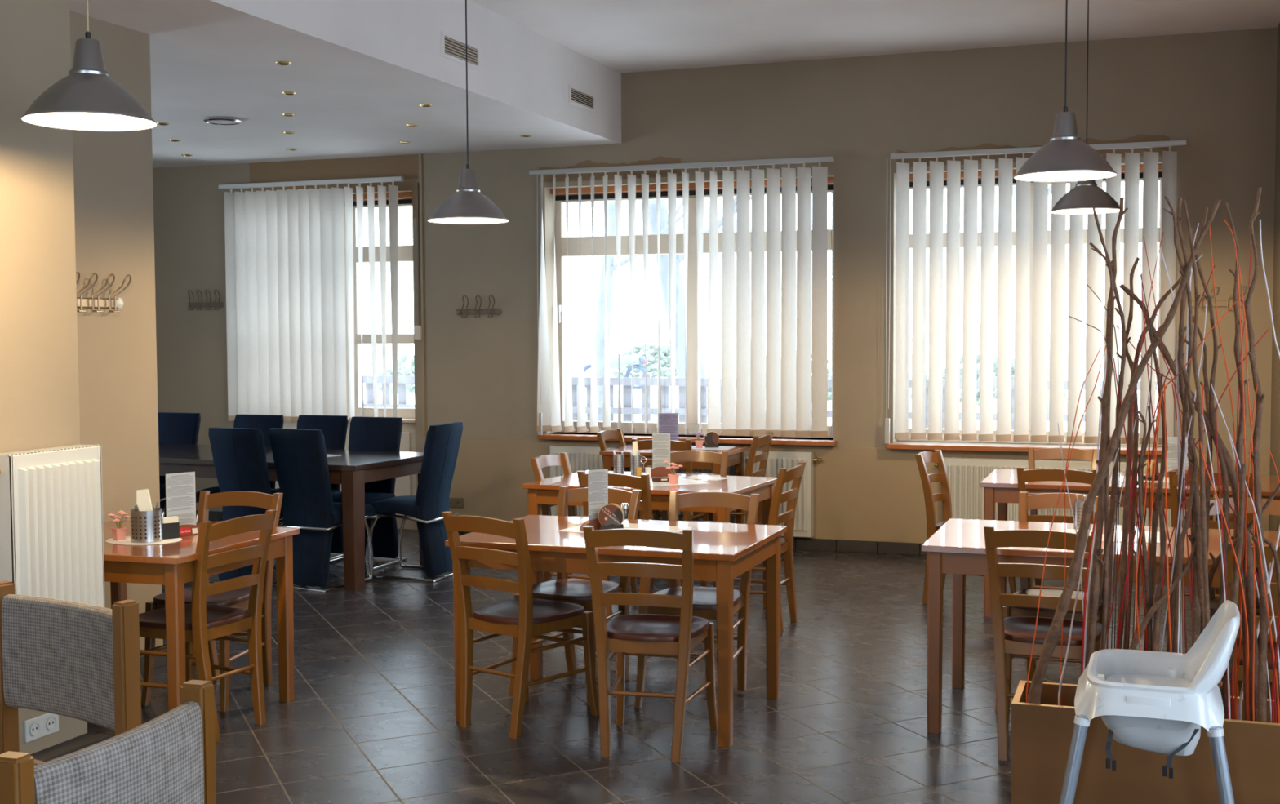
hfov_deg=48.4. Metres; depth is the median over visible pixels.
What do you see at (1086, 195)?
pendant lamp
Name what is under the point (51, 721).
outlet
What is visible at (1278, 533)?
cane
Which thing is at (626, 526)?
place mat
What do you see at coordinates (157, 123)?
recessed light
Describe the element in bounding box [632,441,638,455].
paper napkin
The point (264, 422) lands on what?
chair
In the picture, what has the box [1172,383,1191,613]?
cane
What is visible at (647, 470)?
jar
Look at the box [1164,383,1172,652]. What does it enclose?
cane
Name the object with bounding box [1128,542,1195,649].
twig
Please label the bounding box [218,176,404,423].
vertical blind
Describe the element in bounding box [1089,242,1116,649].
twig
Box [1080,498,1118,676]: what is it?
twig
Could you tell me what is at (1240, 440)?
twig
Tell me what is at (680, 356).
tree
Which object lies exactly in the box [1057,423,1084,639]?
cane
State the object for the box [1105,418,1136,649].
cane
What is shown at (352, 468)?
dining table
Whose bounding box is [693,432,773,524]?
dining chair
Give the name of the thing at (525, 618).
dining chair
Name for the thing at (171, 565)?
dining table
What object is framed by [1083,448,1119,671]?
cane
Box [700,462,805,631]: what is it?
dining chair
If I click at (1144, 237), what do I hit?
cane
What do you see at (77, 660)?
upholstered chair
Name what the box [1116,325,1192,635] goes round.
cane
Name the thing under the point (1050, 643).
twig
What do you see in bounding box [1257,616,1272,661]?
cane
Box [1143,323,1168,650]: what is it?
twig
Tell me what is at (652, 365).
bush
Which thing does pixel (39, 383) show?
wall pier
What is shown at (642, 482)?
dining chair
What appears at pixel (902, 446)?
window
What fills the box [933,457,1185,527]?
radiator
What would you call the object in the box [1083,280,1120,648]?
cane
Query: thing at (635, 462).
tin
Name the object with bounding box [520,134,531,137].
recessed light
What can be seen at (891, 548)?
baseboard
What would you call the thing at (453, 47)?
ceiling vent
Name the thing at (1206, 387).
twig
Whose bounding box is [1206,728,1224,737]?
socket
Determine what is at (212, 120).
ceiling speaker
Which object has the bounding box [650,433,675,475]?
menu stand
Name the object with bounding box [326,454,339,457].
mat
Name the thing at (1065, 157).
pendant lamp
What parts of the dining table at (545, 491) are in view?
leg, leg, leg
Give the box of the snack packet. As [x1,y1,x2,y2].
[652,476,668,481]
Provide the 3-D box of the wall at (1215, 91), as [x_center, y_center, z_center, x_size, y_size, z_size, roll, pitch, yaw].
[0.501,-0.708,10.718,12.100,3.530,0.300,1,3,20]
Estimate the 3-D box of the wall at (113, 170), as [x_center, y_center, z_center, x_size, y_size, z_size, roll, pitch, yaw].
[-4.778,-0.481,6.752,4.640,3.528,1.720,1,3,20]
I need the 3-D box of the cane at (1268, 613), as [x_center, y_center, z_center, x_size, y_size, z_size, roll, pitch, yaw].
[1.756,0.687,3.990,0.112,0.770,0.012,-1,3,-17]
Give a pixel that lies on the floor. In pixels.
(371, 717)
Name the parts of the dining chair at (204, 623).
leg, seat, seat frame, leg, rail, rail, rail, leg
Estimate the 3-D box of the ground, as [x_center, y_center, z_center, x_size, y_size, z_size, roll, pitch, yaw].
[7.529,-0.901,50.665,100.000,0.070,79.570,1,3,20]
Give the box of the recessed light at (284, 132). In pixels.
[282,131,294,133]
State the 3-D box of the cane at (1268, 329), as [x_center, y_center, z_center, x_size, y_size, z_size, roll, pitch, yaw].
[1.668,0.427,4.143,0.280,1.275,0.036,0,3,3]
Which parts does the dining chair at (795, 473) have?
leg, leg, seat, seat frame, rail, rail, rail, leg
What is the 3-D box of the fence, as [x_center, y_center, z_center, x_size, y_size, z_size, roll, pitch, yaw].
[0.916,0.367,13.104,10.900,1.240,0.062,1,3,20]
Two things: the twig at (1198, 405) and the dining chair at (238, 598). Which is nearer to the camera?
the twig at (1198, 405)
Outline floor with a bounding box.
[87,520,1222,803]
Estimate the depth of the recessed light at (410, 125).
9.68 m
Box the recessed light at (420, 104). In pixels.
[418,103,432,106]
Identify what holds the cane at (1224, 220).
in the planter box at (1042, 734)
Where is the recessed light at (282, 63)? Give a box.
[275,61,291,65]
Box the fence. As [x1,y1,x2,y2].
[362,373,1157,431]
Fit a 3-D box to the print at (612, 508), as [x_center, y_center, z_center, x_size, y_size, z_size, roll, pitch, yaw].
[-0.133,0.481,6.022,0.086,0.095,0.001,0,3,8]
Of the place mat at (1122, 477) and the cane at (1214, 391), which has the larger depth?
the place mat at (1122, 477)
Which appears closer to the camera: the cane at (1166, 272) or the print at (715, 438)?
the cane at (1166, 272)
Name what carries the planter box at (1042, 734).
on the floor
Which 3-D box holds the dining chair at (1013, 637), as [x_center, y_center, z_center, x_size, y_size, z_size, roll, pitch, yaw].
[1.548,0.886,5.399,0.418,0.872,0.526,1,3,23]
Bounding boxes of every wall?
[69,10,163,656]
[152,26,1277,544]
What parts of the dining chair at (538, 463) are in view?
leg, rail, leg, leg, leg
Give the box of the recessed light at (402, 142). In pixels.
[399,141,409,143]
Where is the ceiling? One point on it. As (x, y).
(359, 72)
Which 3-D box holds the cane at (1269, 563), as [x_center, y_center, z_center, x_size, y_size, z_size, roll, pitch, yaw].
[1.804,0.769,4.175,0.131,0.588,0.014,-2,3,-28]
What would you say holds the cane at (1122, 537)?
in the planter box at (1042, 734)
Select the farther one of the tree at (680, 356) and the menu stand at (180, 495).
the tree at (680, 356)
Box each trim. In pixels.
[419,153,425,436]
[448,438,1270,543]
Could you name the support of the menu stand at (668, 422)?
on the dining table at (735, 455)
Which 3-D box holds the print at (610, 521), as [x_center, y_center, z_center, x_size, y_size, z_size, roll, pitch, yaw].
[-0.118,0.505,6.021,0.066,0.044,0.001,0,3,8]
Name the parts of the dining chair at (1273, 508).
leg, seat, rail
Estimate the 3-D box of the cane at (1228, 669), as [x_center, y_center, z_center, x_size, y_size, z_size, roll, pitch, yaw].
[1.615,0.509,4.001,0.124,1.124,0.012,-1,3,-6]
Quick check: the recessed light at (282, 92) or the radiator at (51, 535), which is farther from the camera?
the recessed light at (282, 92)
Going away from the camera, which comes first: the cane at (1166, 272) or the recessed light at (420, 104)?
the cane at (1166, 272)
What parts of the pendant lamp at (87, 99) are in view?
cord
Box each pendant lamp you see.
[21,0,156,130]
[427,0,508,223]
[1013,0,1116,181]
[1049,0,1119,213]
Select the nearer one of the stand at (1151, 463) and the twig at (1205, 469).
the twig at (1205, 469)
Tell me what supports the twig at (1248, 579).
in the planter box at (1042, 734)
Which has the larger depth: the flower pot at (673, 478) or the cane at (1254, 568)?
the flower pot at (673, 478)
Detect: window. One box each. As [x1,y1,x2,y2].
[343,191,414,418]
[537,177,837,446]
[885,163,1162,455]
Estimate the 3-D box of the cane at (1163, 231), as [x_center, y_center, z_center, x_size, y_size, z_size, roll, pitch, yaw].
[1.460,0.286,4.143,0.101,1.557,0.030,-1,3,-14]
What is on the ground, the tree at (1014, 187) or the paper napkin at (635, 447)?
the tree at (1014, 187)
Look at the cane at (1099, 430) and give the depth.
4.19 m
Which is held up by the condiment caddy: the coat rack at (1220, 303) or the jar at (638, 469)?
the jar at (638, 469)
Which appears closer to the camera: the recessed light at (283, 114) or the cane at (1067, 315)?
the cane at (1067, 315)
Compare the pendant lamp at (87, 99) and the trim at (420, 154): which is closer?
the pendant lamp at (87, 99)
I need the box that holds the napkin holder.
[162,515,179,539]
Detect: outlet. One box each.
[30,721,41,736]
[46,715,57,730]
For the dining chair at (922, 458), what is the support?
on the floor
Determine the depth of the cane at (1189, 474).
4.08 m
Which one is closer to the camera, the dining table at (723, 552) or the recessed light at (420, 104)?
the dining table at (723, 552)
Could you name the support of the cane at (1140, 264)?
in the planter box at (1042, 734)
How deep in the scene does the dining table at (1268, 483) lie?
7.57 m
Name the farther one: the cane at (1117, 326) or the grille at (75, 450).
the grille at (75, 450)
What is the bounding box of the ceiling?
[69,0,1279,168]
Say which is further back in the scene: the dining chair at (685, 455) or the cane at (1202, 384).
the dining chair at (685, 455)
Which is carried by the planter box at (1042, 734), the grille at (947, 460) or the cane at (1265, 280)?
the cane at (1265, 280)
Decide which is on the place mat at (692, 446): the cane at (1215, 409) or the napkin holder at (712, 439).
the napkin holder at (712, 439)
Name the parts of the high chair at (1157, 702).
leg, post, moulded panel, leg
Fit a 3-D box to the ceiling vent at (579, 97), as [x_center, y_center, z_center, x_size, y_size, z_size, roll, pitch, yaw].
[-0.407,-2.122,9.959,0.016,0.128,0.464,1,3,20]
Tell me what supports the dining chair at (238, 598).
on the floor
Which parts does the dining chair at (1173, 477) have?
leg, leg, rail, rail, rail, leg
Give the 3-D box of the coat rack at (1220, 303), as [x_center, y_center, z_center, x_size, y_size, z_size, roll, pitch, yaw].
[3.786,-0.692,9.332,0.320,0.174,0.091,1,3,20]
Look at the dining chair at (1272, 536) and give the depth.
5.21 m
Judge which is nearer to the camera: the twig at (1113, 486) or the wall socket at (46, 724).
the twig at (1113, 486)
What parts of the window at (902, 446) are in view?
sill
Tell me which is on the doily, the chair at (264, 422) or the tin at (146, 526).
the tin at (146, 526)
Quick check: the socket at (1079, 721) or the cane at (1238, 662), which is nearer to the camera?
the socket at (1079, 721)
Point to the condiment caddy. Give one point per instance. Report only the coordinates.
(638, 469)
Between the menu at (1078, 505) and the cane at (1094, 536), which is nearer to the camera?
the cane at (1094, 536)
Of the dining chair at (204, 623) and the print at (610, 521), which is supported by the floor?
the dining chair at (204, 623)
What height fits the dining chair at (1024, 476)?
0.872 m
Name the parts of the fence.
rail, rail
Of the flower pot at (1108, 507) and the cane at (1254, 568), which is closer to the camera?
the cane at (1254, 568)
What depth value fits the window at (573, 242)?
10.84 m
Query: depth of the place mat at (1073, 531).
5.82 m
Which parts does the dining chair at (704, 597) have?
leg, leg, seat frame, seat, rail, rail, leg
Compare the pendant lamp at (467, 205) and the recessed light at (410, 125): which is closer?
the pendant lamp at (467, 205)
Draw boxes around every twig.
[1027,198,1221,704]
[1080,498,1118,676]
[1084,197,1128,668]
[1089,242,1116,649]
[1092,207,1126,650]
[1115,207,1208,648]
[1119,283,1257,721]
[1123,257,1144,649]
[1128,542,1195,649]
[1129,405,1155,649]
[1135,410,1152,651]
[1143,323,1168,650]
[1151,473,1170,651]
[1163,195,1192,652]
[1172,445,1198,653]
[1176,197,1200,646]
[1177,334,1204,634]
[1182,199,1209,627]
[1191,226,1229,689]
[1192,315,1213,536]
[1204,469,1208,559]
[1208,483,1279,604]
[1221,463,1245,719]
[1224,203,1249,720]
[1240,186,1268,722]
[1247,521,1279,723]
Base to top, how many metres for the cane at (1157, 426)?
1.014 m
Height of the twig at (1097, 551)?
1.656 m
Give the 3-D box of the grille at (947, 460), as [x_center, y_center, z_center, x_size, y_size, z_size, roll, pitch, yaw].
[2.904,0.399,9.682,1.650,0.008,0.055,1,3,20]
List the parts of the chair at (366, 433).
seat, floor rail, leg, backrest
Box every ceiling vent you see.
[440,30,480,70]
[568,84,595,112]
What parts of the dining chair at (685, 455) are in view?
leg, leg, rail, rail, leg, leg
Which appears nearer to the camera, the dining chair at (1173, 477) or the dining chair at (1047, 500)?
the dining chair at (1047, 500)
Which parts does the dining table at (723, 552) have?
leg, leg, leg, leg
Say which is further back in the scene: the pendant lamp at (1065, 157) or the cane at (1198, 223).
the pendant lamp at (1065, 157)
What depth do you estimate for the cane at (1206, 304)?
4.03 m
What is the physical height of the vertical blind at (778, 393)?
2.036 m
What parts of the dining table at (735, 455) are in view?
leg, leg, leg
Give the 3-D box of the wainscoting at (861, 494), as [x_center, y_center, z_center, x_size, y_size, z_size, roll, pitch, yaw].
[1.218,0.657,10.364,6.164,0.672,0.035,1,3,20]
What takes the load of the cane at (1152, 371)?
in the planter box at (1042, 734)
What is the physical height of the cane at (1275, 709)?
1.045 m
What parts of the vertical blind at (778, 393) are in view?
pull cord, bead chain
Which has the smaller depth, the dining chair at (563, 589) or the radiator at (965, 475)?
the dining chair at (563, 589)
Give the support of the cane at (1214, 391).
in the planter box at (1042, 734)
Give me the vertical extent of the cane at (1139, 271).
1.442 m
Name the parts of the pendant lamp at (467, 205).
cord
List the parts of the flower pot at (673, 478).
stem, pot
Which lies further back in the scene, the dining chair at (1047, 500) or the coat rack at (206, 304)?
the coat rack at (206, 304)
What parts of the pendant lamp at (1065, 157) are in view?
cord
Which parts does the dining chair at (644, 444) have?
leg, leg, rail, rail, leg, leg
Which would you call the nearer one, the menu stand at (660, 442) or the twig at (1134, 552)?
the twig at (1134, 552)
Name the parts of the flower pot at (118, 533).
pot, stem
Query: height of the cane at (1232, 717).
1.544 m
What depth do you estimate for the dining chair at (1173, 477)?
7.23 m
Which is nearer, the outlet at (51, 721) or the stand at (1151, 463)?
the outlet at (51, 721)
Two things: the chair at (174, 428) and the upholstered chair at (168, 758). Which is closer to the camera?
the upholstered chair at (168, 758)
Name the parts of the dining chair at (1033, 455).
leg, rail, leg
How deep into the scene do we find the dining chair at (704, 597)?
6.28 m
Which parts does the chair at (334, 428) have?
seat, floor rail, backrest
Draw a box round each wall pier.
[0,0,87,754]
[1269,22,1279,531]
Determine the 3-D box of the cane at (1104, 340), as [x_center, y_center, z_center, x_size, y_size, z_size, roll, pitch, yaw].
[1.289,0.440,4.215,0.053,1.246,0.181,-1,3,-20]
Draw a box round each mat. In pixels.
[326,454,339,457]
[556,523,693,533]
[649,476,710,486]
[691,445,735,449]
[1066,528,1170,543]
[1120,475,1168,483]
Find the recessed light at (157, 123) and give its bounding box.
[156,122,168,124]
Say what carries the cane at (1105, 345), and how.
in the planter box at (1042, 734)
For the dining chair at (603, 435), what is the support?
on the floor
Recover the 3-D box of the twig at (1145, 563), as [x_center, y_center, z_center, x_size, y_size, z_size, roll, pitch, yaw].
[1.455,0.544,4.115,0.044,1.046,0.146,2,4,39]
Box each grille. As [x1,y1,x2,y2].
[0,444,98,455]
[551,444,812,452]
[943,457,1160,463]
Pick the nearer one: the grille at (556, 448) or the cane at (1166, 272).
the cane at (1166, 272)
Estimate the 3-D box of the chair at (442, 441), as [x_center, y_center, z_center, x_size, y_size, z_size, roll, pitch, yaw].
[-1.503,0.637,9.348,0.587,0.998,0.445,1,3,20]
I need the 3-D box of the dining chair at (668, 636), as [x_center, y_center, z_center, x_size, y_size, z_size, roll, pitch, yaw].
[0.047,0.889,5.489,0.418,0.872,0.526,0,3,14]
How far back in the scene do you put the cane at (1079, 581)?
4.28 m
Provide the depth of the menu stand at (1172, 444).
8.09 m
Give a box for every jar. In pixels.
[635,466,642,476]
[644,466,651,477]
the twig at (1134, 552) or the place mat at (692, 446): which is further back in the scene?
the place mat at (692, 446)
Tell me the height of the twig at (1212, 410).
1.574 m
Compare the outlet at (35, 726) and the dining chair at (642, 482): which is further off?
the dining chair at (642, 482)
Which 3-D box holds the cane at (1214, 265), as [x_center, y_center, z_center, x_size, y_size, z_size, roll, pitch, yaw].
[1.552,0.330,4.225,0.268,1.462,0.018,0,3,11]
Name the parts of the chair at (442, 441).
leg, seat, leg, seat rail, floor rail, backrest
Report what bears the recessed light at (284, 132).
in the ceiling
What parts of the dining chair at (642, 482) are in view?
leg, rail, rail, leg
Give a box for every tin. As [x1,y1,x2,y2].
[129,507,163,542]
[613,454,624,474]
[630,454,641,475]
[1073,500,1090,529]
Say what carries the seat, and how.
on the high chair at (1157, 702)
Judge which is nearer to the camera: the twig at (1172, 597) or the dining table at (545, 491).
the twig at (1172, 597)
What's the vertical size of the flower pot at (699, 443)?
0.117 m
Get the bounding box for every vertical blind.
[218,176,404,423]
[528,155,835,437]
[884,139,1186,444]
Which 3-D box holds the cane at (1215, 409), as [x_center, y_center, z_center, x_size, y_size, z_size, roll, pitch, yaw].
[1.665,0.545,4.074,0.012,1.046,0.076,-2,3,-24]
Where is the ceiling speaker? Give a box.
[203,116,241,124]
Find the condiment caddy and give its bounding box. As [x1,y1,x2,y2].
[635,456,653,478]
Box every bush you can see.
[377,354,414,394]
[608,342,677,377]
[735,350,831,400]
[908,354,1067,406]
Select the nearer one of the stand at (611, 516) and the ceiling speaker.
the stand at (611, 516)
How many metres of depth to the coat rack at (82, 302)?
6.38 m
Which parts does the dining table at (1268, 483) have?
leg, leg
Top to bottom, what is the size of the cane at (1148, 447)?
0.943 m
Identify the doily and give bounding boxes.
[106,536,182,545]
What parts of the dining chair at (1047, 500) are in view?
leg, leg, seat frame, seat, rail, leg, leg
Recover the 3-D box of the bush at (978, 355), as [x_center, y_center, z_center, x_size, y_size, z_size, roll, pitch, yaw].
[7.137,-0.471,29.346,2.382,1.223,2.642,-2,3,-29]
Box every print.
[598,504,617,525]
[604,516,619,525]
[608,507,622,525]
[711,432,718,444]
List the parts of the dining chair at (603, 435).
leg, rail, leg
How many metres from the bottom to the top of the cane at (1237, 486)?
1.570 m
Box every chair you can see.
[0,580,141,765]
[0,680,216,803]
[114,509,276,742]
[141,490,283,711]
[157,412,200,517]
[195,414,284,523]
[208,427,283,584]
[269,428,380,592]
[271,414,347,560]
[329,416,407,570]
[364,422,462,582]
[441,511,599,738]
[508,486,641,704]
[530,452,638,615]
[577,471,681,613]
[582,525,717,762]
[596,428,662,520]
[631,438,709,521]
[634,490,759,708]
[648,450,728,594]
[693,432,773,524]
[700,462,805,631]
[915,449,1016,604]
[983,525,1108,760]
[995,491,1116,711]
[1016,466,1097,592]
[1020,447,1099,591]
[1059,600,1239,803]
[1165,471,1253,641]
[1199,497,1279,620]
[1220,542,1279,697]
[1249,530,1279,699]
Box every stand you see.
[165,471,199,537]
[579,469,608,530]
[598,503,624,529]
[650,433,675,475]
[658,413,678,440]
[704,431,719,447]
[1143,459,1158,480]
[1164,436,1189,477]
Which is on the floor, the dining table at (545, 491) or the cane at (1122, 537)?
the dining table at (545, 491)
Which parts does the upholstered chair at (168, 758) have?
leg, backrest, leg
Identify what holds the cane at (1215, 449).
in the planter box at (1042, 734)
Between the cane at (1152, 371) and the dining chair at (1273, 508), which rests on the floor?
the dining chair at (1273, 508)
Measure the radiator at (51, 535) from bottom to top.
0.839 m
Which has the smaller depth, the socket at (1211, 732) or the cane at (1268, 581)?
the socket at (1211, 732)
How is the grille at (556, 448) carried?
attached to the radiator at (581, 458)
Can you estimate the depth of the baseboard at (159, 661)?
6.80 m
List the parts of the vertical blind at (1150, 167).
pull cord, bead chain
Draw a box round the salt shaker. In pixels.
[621,502,628,509]
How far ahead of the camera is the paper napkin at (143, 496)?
5.78 m
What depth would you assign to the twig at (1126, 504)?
4.24 m
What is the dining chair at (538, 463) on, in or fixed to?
on the floor
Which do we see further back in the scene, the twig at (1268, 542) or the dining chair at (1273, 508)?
the dining chair at (1273, 508)
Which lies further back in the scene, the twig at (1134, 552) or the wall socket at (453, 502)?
the wall socket at (453, 502)
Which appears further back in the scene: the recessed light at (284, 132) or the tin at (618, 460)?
the recessed light at (284, 132)
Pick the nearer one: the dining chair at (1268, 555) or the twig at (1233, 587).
the twig at (1233, 587)
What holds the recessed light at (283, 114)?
in the ceiling
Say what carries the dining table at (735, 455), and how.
on the floor
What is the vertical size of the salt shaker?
0.106 m
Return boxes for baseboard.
[30,732,109,762]
[139,648,166,673]
[195,510,926,555]
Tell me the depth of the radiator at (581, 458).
10.33 m
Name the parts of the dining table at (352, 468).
leg, leg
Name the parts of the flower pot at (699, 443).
pot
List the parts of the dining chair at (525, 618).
leg, rail, rail, rail, leg, leg, seat frame, seat, leg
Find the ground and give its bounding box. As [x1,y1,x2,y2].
[362,354,1157,432]
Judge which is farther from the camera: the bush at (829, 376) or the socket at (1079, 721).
the bush at (829, 376)
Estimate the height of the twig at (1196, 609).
1.658 m
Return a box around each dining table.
[102,520,299,711]
[158,443,423,590]
[444,515,786,747]
[522,470,777,608]
[599,444,747,524]
[921,518,1257,733]
[979,468,1217,617]
[1214,475,1279,598]
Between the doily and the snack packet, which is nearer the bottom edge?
the doily
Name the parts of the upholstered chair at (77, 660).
leg, seat frame, backrest, leg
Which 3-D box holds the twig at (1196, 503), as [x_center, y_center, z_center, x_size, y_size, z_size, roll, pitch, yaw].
[1.578,0.440,4.045,0.139,1.260,0.034,-2,3,-24]
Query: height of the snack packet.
0.022 m
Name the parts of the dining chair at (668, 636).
leg, leg, rail, rail, rail, seat frame, seat, leg, leg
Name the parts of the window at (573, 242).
handle, sill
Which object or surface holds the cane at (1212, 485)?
in the planter box at (1042, 734)
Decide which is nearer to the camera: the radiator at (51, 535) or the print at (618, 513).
the radiator at (51, 535)
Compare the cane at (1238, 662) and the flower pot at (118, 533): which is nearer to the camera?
the cane at (1238, 662)
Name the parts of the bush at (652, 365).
stem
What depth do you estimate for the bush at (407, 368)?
36.86 m
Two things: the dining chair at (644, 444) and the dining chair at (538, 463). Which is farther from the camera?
the dining chair at (644, 444)
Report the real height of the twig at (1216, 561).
0.853 m
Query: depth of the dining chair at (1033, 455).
8.67 m
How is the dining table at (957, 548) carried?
on the floor
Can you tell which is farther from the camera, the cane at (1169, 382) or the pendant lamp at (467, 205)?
the pendant lamp at (467, 205)
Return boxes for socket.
[24,712,58,742]
[448,497,463,507]
[1073,715,1090,726]
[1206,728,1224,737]
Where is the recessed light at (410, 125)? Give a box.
[405,124,417,126]
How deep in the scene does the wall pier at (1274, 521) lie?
9.00 m
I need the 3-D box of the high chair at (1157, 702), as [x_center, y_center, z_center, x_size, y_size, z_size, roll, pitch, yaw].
[1.327,0.968,3.728,0.556,0.886,0.604,1,3,20]
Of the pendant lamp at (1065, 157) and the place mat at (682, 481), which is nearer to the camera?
the pendant lamp at (1065, 157)
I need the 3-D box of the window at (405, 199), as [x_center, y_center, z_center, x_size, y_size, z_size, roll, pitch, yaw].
[-2.488,-0.784,11.818,1.570,1.840,0.160,1,3,20]
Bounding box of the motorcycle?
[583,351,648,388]
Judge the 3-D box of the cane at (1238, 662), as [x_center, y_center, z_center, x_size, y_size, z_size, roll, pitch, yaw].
[1.724,0.506,4.059,0.018,1.124,0.202,0,3,14]
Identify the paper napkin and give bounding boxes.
[136,488,152,511]
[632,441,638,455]
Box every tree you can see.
[595,197,705,421]
[648,195,751,408]
[1012,185,1051,413]
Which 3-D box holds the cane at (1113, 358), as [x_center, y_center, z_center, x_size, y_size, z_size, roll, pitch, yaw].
[1.424,0.470,4.113,0.158,1.194,0.020,-2,3,-27]
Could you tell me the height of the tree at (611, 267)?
9.462 m
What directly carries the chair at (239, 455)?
on the floor
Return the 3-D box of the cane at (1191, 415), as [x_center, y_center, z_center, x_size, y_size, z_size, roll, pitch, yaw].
[1.531,0.551,4.084,0.014,1.034,0.132,-1,3,-18]
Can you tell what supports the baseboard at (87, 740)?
attached to the wall pier at (39, 383)
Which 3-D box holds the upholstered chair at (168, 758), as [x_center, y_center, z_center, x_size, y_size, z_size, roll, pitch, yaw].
[-1.173,1.021,2.699,0.540,0.900,0.556,1,3,18]
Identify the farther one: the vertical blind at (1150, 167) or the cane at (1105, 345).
the vertical blind at (1150, 167)
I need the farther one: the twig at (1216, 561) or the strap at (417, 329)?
the strap at (417, 329)
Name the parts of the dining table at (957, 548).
leg, leg, leg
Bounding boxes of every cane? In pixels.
[1026,345,1106,702]
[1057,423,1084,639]
[1057,524,1091,706]
[1060,340,1104,706]
[1066,315,1118,648]
[1080,511,1096,675]
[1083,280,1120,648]
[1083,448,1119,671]
[1093,354,1106,536]
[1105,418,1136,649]
[1106,537,1122,647]
[1113,358,1146,650]
[1116,265,1215,648]
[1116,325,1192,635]
[1117,426,1157,648]
[1126,231,1164,649]
[1133,390,1162,636]
[1134,370,1152,628]
[1135,447,1149,650]
[1138,271,1151,651]
[1140,263,1176,589]
[1143,236,1186,653]
[1146,301,1236,644]
[1160,249,1182,653]
[1160,415,1192,652]
[1160,474,1190,596]
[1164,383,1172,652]
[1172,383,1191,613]
[1177,222,1199,653]
[1180,409,1276,723]
[1182,253,1203,653]
[1182,328,1268,511]
[1185,303,1206,459]
[1199,440,1249,720]
[1202,383,1204,473]
[1202,413,1230,719]
[1208,226,1239,719]
[1210,383,1279,681]
[1213,391,1235,466]
[1215,408,1228,719]
[1215,448,1233,554]
[1224,219,1247,720]
[1231,238,1251,719]
[1235,383,1257,719]
[1238,264,1255,721]
[1238,563,1271,719]
[1239,525,1279,720]
[1253,511,1279,723]
[1255,577,1271,723]
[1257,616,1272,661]
[1259,219,1279,358]
[1268,447,1279,484]
[1271,602,1279,723]
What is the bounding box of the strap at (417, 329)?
[413,182,422,339]
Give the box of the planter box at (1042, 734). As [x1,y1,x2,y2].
[1010,680,1279,803]
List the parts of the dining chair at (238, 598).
leg, seat, leg, seat frame, leg, rail, leg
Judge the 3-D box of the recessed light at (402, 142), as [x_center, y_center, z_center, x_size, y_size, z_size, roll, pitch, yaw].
[-1.748,-1.927,10.574,0.084,0.008,0.084,1,3,20]
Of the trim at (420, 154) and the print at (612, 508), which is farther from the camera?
the trim at (420, 154)
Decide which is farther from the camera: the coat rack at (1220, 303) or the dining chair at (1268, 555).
the coat rack at (1220, 303)
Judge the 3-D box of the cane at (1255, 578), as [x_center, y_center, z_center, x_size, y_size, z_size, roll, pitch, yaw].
[1.769,0.690,4.092,0.108,0.752,0.007,0,3,10]
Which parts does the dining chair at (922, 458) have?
leg, rail, rail, rail, seat, leg, leg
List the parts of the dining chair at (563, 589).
leg, leg, seat, seat frame, leg, rail, leg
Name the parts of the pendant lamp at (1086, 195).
cord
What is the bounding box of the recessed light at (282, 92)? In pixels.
[281,91,296,94]
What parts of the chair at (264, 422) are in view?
seat, backrest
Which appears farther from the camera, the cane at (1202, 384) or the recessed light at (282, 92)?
the recessed light at (282, 92)
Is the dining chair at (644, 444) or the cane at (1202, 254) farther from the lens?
the dining chair at (644, 444)
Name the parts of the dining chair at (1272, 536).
leg, leg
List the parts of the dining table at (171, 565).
leg, leg, leg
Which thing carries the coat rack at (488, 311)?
attached to the wall at (1215, 91)
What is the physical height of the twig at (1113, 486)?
1.639 m
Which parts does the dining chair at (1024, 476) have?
leg, rail, rail, rail, leg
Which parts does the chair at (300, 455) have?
backrest, floor rail, seat, seat rail, leg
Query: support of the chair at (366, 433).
on the floor
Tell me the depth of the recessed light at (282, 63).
7.42 m
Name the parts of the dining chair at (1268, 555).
leg, rail, seat, seat frame, rail, rail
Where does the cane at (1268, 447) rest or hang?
in the planter box at (1042, 734)
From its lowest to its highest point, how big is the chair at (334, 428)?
0.998 m
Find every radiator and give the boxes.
[0,444,105,607]
[550,444,822,537]
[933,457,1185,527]
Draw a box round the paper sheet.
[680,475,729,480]
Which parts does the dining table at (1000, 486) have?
leg, leg, leg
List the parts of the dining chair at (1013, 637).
leg, leg, rail, rail, rail, seat frame, seat, leg, leg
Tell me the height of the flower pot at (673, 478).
0.127 m
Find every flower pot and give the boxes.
[106,510,130,541]
[662,460,682,484]
[693,431,706,448]
[1102,506,1109,533]
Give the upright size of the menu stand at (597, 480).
0.258 m
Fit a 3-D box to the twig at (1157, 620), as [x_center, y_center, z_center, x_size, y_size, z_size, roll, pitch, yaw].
[1.509,0.638,4.116,0.044,0.858,0.103,1,3,29]
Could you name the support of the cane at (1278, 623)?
in the planter box at (1042, 734)
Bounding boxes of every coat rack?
[75,271,131,312]
[187,288,222,310]
[455,294,501,317]
[1191,283,1244,310]
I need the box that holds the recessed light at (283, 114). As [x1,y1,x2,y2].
[282,113,295,115]
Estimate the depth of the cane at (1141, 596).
4.07 m
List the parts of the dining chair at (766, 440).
leg, leg, leg, rail, rail, rail, leg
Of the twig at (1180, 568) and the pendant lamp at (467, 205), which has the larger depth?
the pendant lamp at (467, 205)
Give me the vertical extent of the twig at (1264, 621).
1.679 m
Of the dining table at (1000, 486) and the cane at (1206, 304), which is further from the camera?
the dining table at (1000, 486)
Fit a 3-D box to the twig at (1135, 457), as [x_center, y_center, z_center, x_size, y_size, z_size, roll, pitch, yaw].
[1.483,0.311,4.286,0.063,1.494,0.106,0,3,13]
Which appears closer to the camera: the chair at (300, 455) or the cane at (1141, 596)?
the cane at (1141, 596)

